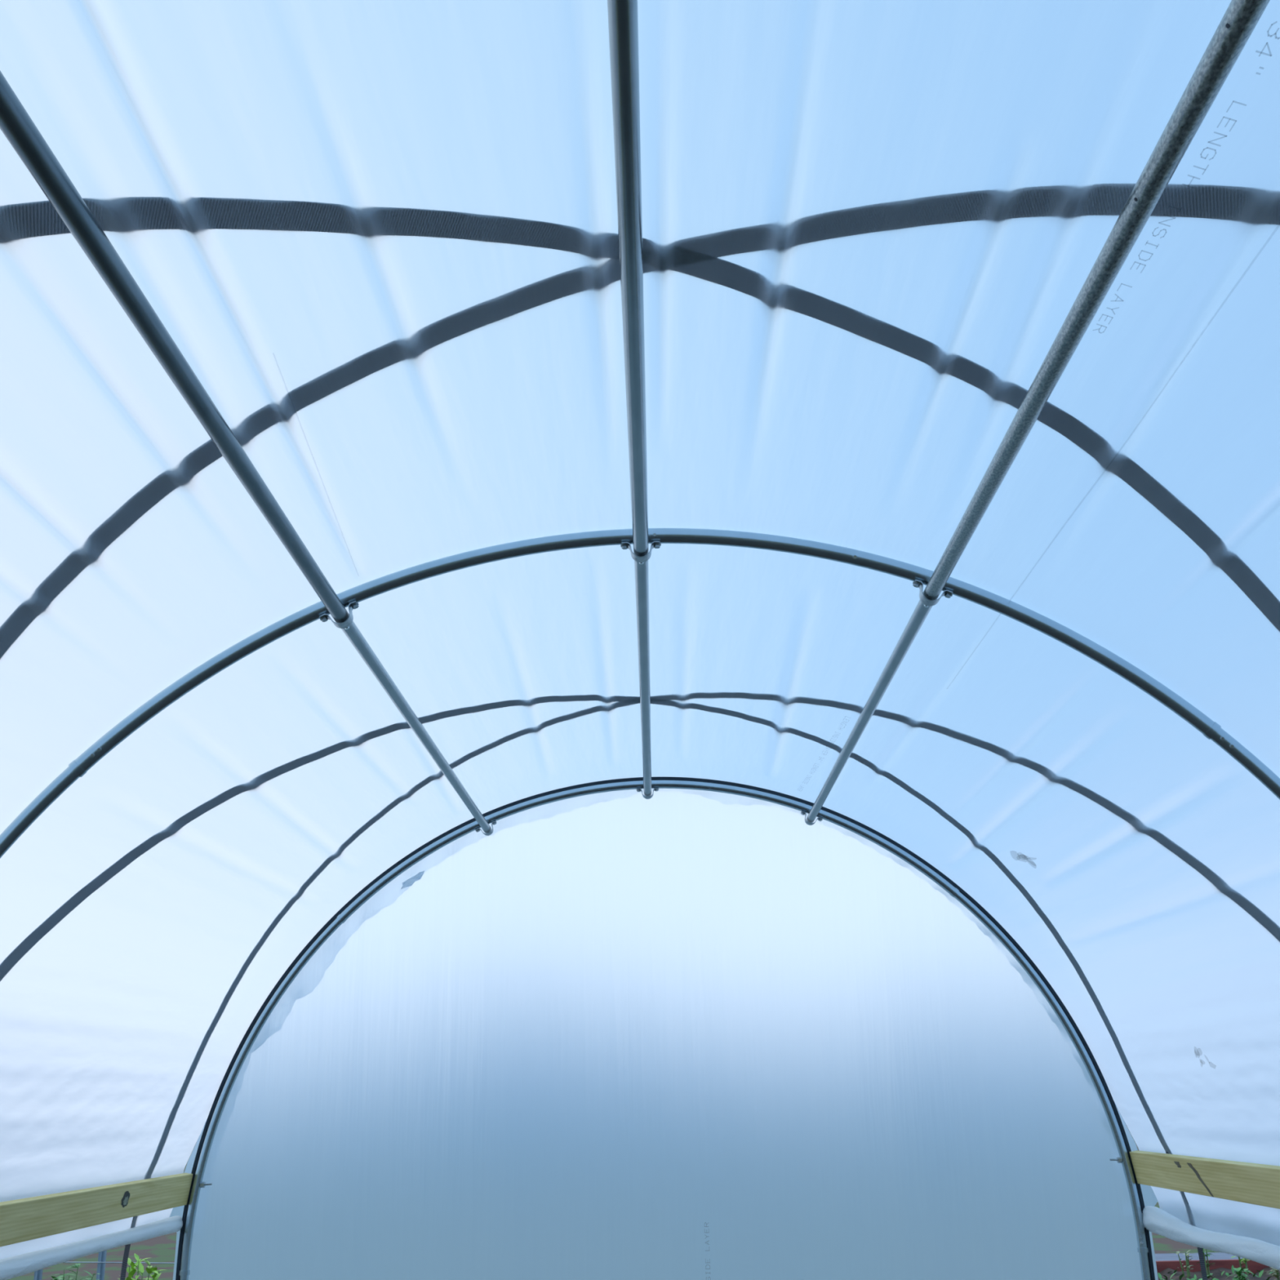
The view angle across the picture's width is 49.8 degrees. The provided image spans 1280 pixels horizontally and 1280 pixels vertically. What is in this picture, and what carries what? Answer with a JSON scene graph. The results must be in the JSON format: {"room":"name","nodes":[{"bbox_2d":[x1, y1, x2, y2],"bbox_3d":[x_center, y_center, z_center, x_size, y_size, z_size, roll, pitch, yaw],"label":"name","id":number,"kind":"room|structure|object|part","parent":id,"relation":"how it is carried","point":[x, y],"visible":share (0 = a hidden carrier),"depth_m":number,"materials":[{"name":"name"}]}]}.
{"room":"greenhouse","nodes":[
{"label":"greenhouse","id":0,"kind":"room"},
{"bbox_2d":[8,1125,1217,1279],"bbox_3d":[0.433,10.995,27.957,320.000,0.001,380.000,-1,-18,0],"label":"ground","id":1,"kind":"structure","parent":0,"point":[161,1249],"depth_m":15.21,"materials":[{"name":"brown soil"}]},
{"bbox_2d":[33,1268,43,1279],"bbox_3d":[-4.448,4.737,10.177,0.050,0.800,0.050,-1,-18,0],"label":"fence post","id":2,"kind":"object","parent":1,"relation":"on","point":[37,1274],"visible":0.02,"depth_m":10.18,"materials":[{"name":"grey metal"}]},
{"bbox_2d":[50,1263,99,1279],"bbox_3d":[-3.680,4.320,8.747,0.400,0.664,0.340,-11,-21,27],"label":"leafy plant","id":3,"kind":"object","parent":1,"relation":"on","point":[77,1265],"visible":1,"depth_m":8.83,"materials":[{"name":"green plant"}]},
{"bbox_3d":[-3.606,4.324,8.761,0.203,0.661,0.295,9,-21,-28],"label":"stem","id":4,"kind":"part","parent":3,"relation":"part of","materials":[{"name":"green plant"}]},
{"bbox_2d":[96,1249,106,1279],"bbox_3d":[-3.950,4.685,10.082,0.050,0.820,0.050,-1,-18,0],"label":"fence post","id":5,"kind":"object","parent":1,"relation":"on","point":[102,1255],"visible":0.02,"depth_m":10.11,"materials":[{"name":"grey metal"}]},
{"bbox_2d":[64,1262,174,1263],"bbox_3d":[-3.744,4.538,10.049,1.441,0.018,0.022,-4,-19,10],"label":"wire","id":6,"kind":"object","parent":5,"relation":"attached to","point":[64,1262],"visible":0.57,"depth_m":10.05,"materials":[{"name":"grey metal"}]},
{"bbox_2d":[118,1253,165,1279],"bbox_3d":[-3.143,4.242,8.653,0.297,0.729,0.275,3,-19,-12],"label":"leafy plant","id":7,"kind":"object","parent":1,"relation":"on","point":[131,1271],"visible":0.97,"depth_m":8.72,"materials":[{"name":"green plant"}]},
{"bbox_3d":[-3.143,4.261,8.653,0.154,0.694,0.142,2,-19,-10],"label":"stem","id":8,"kind":"part","parent":7,"relation":"part of","materials":[{"name":"green plant"}]},
{"bbox_2d":[1155,1252,1243,1261],"bbox_3d":[7.124,5.970,13.302,6.500,0.020,1.500,-1,-18,0],"label":"tarp","id":9,"kind":"object","parent":1,"relation":"on","point":[1215,1255],"visible":0.02,"depth_m":13.71,"materials":[{"name":"white plastic"}]},
{"bbox_2d":[1155,1259,1279,1279],"bbox_3d":[4.905,4.278,8.742,3.145,0.400,2.665,-1,-18,0],"label":"raised bed","id":10,"kind":"object","parent":1,"relation":"on","point":[1223,1269],"visible":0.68,"depth_m":9.99,"materials":[{"name":"soil"}]},
{"bbox_2d":[1172,1249,1195,1277],"bbox_3d":[3.818,4.374,9.665,0.152,0.184,0.129,-16,-23,37],"label":"seedling","id":11,"kind":"object","parent":10,"relation":"on","point":[1188,1266],"visible":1,"depth_m":9.66,"materials":[{"name":"green plant"}]},
{"bbox_3d":[3.816,4.382,9.669,0.058,0.170,0.067,-14,-22,33],"label":"stem","id":12,"kind":"part","parent":11,"relation":"part of","materials":[{"name":"green plant"}]},
{"bbox_2d":[1196,1248,1214,1275],"bbox_3d":[4.010,4.392,9.763,0.130,0.203,0.143,-5,-19,12],"label":"seedling","id":13,"kind":"object","parent":10,"relation":"on","point":[1206,1251],"visible":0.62,"depth_m":9.75,"materials":[{"name":"green plant"}]},
{"bbox_3d":[4.003,4.395,9.761,0.041,0.197,0.047,-1,-18,0],"label":"stem","id":14,"kind":"part","parent":13,"relation":"part of","materials":[{"name":"green plant"}]},
{"bbox_2d":[1231,1256,1250,1274],"bbox_3d":[4.287,4.414,9.807,0.182,0.179,0.121,-1,-18,0],"label":"seedling","id":15,"kind":"object","parent":10,"relation":"on","point":[1239,1259],"visible":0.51,"depth_m":9.80,"materials":[{"name":"green plant"}]},
{"bbox_3d":[4.284,4.413,9.805,0.049,0.179,0.033,-12,-21,29],"label":"stem","id":16,"kind":"part","parent":15,"relation":"part of","materials":[{"name":"green plant"}]},
{"bbox_2d":[1231,1266,1253,1279],"bbox_3d":[3.968,4.202,9.082,0.145,0.139,0.205,-7,-19,17],"label":"seedling","id":17,"kind":"object","parent":10,"relation":"on","point":[1238,1271],"visible":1,"depth_m":9.07,"materials":[{"name":"green plant"}]},
{"bbox_2d":[1266,1266,1279,1279],"bbox_3d":[4.249,4.218,9.157,0.202,0.146,0.159,-18,-25,41],"label":"seedling","id":18,"kind":"object","parent":10,"relation":"on","point":[1276,1275],"visible":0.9,"depth_m":9.16,"materials":[{"name":"green plant"}]},
{"bbox_2d":[0,0,1279,1259],"bbox_3d":[0.015,0.142,1.884,4.427,2.057,9.665,-1,-18,0],"label":"ceiling","id":19,"kind":"structure","parent":0,"point":[380,237],"depth_m":3.04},
{"bbox_2d":[0,1215,182,1279],"bbox_3d":[-2.122,1.084,1.567,0.070,0.076,9.600,-1,-18,0],"label":"film","id":20,"kind":"object","parent":19,"relation":"hanging from","point":[12,1267],"visible":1,"depth_m":5.06,"materials":[{"name":"white plastic"}]},
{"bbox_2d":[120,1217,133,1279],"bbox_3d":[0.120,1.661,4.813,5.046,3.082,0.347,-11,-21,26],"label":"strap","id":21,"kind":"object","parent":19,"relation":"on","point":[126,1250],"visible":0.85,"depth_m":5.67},
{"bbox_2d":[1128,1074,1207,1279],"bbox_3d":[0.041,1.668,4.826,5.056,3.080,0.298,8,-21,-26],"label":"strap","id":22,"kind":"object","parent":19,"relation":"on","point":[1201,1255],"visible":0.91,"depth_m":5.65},
{"bbox_2d":[1142,1205,1279,1270],"bbox_3d":[2.185,1.046,1.519,0.104,0.125,9.600,-1,-18,0],"label":"film","id":23,"kind":"object","parent":19,"relation":"hanging from","point":[1157,1220],"visible":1,"depth_m":5.36,"materials":[{"name":"white plastic"}]},
{"bbox_2d":[169,788,1158,1279],"bbox_3d":[0.088,2.147,6.275,4.409,3.078,0.028,-1,-18,0],"label":"wall","id":24,"kind":"structure","parent":0,"point":[673,1033],"depth_m":6.32,"materials":[{"name":"white plastic"}]},
{"bbox_3d":[0.051,2.019,1.042,4.600,0.012,10.250,-1,-18,0],"label":"floor","id":25,"kind":"structure","parent":0,"visible":0},
{"bbox_2d":[0,528,1279,858],"bbox_3d":[0.046,1.154,3.272,4.246,3.071,0.047,-1,-18,0],"label":"hoop","id":26,"kind":"object","parent":25,"relation":"on","point":[78,767],"visible":0.98,"depth_m":3.66},
{"bbox_2d":[0,71,491,833],"bbox_3d":[-0.811,-0.589,2.116,0.060,0.048,9.623,-1,-18,0],"label":"pipe","id":27,"kind":"object","parent":26,"relation":"attached to","point":[16,125],"visible":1,"depth_m":2.39,"materials":[{"name":"metal"}]},
{"bbox_2d":[319,600,359,629],"bbox_3d":[-0.804,-0.064,3.701,0.102,0.065,0.062,-1,-18,0],"label":"clamp","id":28,"kind":"object","parent":26,"relation":"attached to","point":[345,624],"visible":1,"depth_m":3.68,"materials":[{"name":"metal"}]},
{"bbox_2d":[607,0,651,796],"bbox_3d":[-0.022,-0.765,2.163,0.047,0.041,9.623,-1,-18,0],"label":"pipe","id":29,"kind":"object","parent":26,"relation":"attached to","point":[623,21],"visible":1,"depth_m":2.49,"materials":[{"name":"metal"}]},
{"bbox_2d":[620,541,661,564],"bbox_3d":[0.003,-0.235,3.746,0.110,0.045,0.062,-1,-18,0],"label":"clamp","id":30,"kind":"object","parent":26,"relation":"attached to","point":[656,544],"visible":1,"depth_m":3.73,"materials":[{"name":"metal"}]},
{"bbox_2d":[912,579,952,607],"bbox_3d":[0.783,-0.124,3.698,0.103,0.063,0.062,-1,-18,0],"label":"clamp","id":31,"kind":"object","parent":26,"relation":"attached to","point":[926,602],"visible":1,"depth_m":3.68,"materials":[{"name":"metal"}]},
{"bbox_2d":[806,0,1270,822],"bbox_3d":[0.756,-0.646,2.112,0.043,0.041,9.623,-1,-18,0],"label":"pipe","id":32,"kind":"object","parent":26,"relation":"attached to","point":[1240,19],"visible":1,"depth_m":2.28,"materials":[{"name":"metal"}]},
{"bbox_2d":[175,777,1155,1279],"bbox_3d":[0.088,2.133,6.243,4.267,3.084,0.054,-1,-18,0],"label":"hoop","id":33,"kind":"object","parent":25,"relation":"on","point":[1144,1248],"visible":0.99,"depth_m":6.46},
{"bbox_2d":[0,1173,212,1246],"bbox_3d":[-2.047,0.941,1.615,0.139,0.133,9.604,-1,-18,0],"label":"board","id":34,"kind":"object","parent":33,"relation":"attached to","point":[23,1220],"visible":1,"depth_m":5.05,"materials":[{"name":"brown wood"}]},
{"bbox_2d":[475,821,496,835],"bbox_3d":[-0.743,0.908,6.658,0.102,0.064,0.040,-1,-18,0],"label":"clamp","id":35,"kind":"object","parent":33,"relation":"attached to","point":[494,822],"visible":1,"depth_m":6.65,"materials":[{"name":"metal"}]},
{"bbox_2d":[635,787,658,799],"bbox_3d":[0.037,0.746,6.701,0.110,0.046,0.040,-1,-18,0],"label":"clamp","id":36,"kind":"object","parent":33,"relation":"attached to","point":[655,788],"visible":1,"depth_m":6.70,"materials":[{"name":"metal"}]},
{"bbox_2d":[800,811,822,825],"bbox_3d":[0.828,0.858,6.653,0.103,0.063,0.040,-1,-18,0],"label":"clamp","id":37,"kind":"object","parent":33,"relation":"attached to","point":[820,819],"visible":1,"depth_m":6.64,"materials":[{"name":"metal"}]},
{"bbox_2d":[1110,1150,1279,1208],"bbox_3d":[2.102,0.836,1.592,0.142,0.138,9.604,-1,-18,0],"label":"board","id":38,"kind":"object","parent":33,"relation":"attached to","point":[1255,1184],"visible":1,"depth_m":5.26,"materials":[{"name":"brown wood"}]}
]}

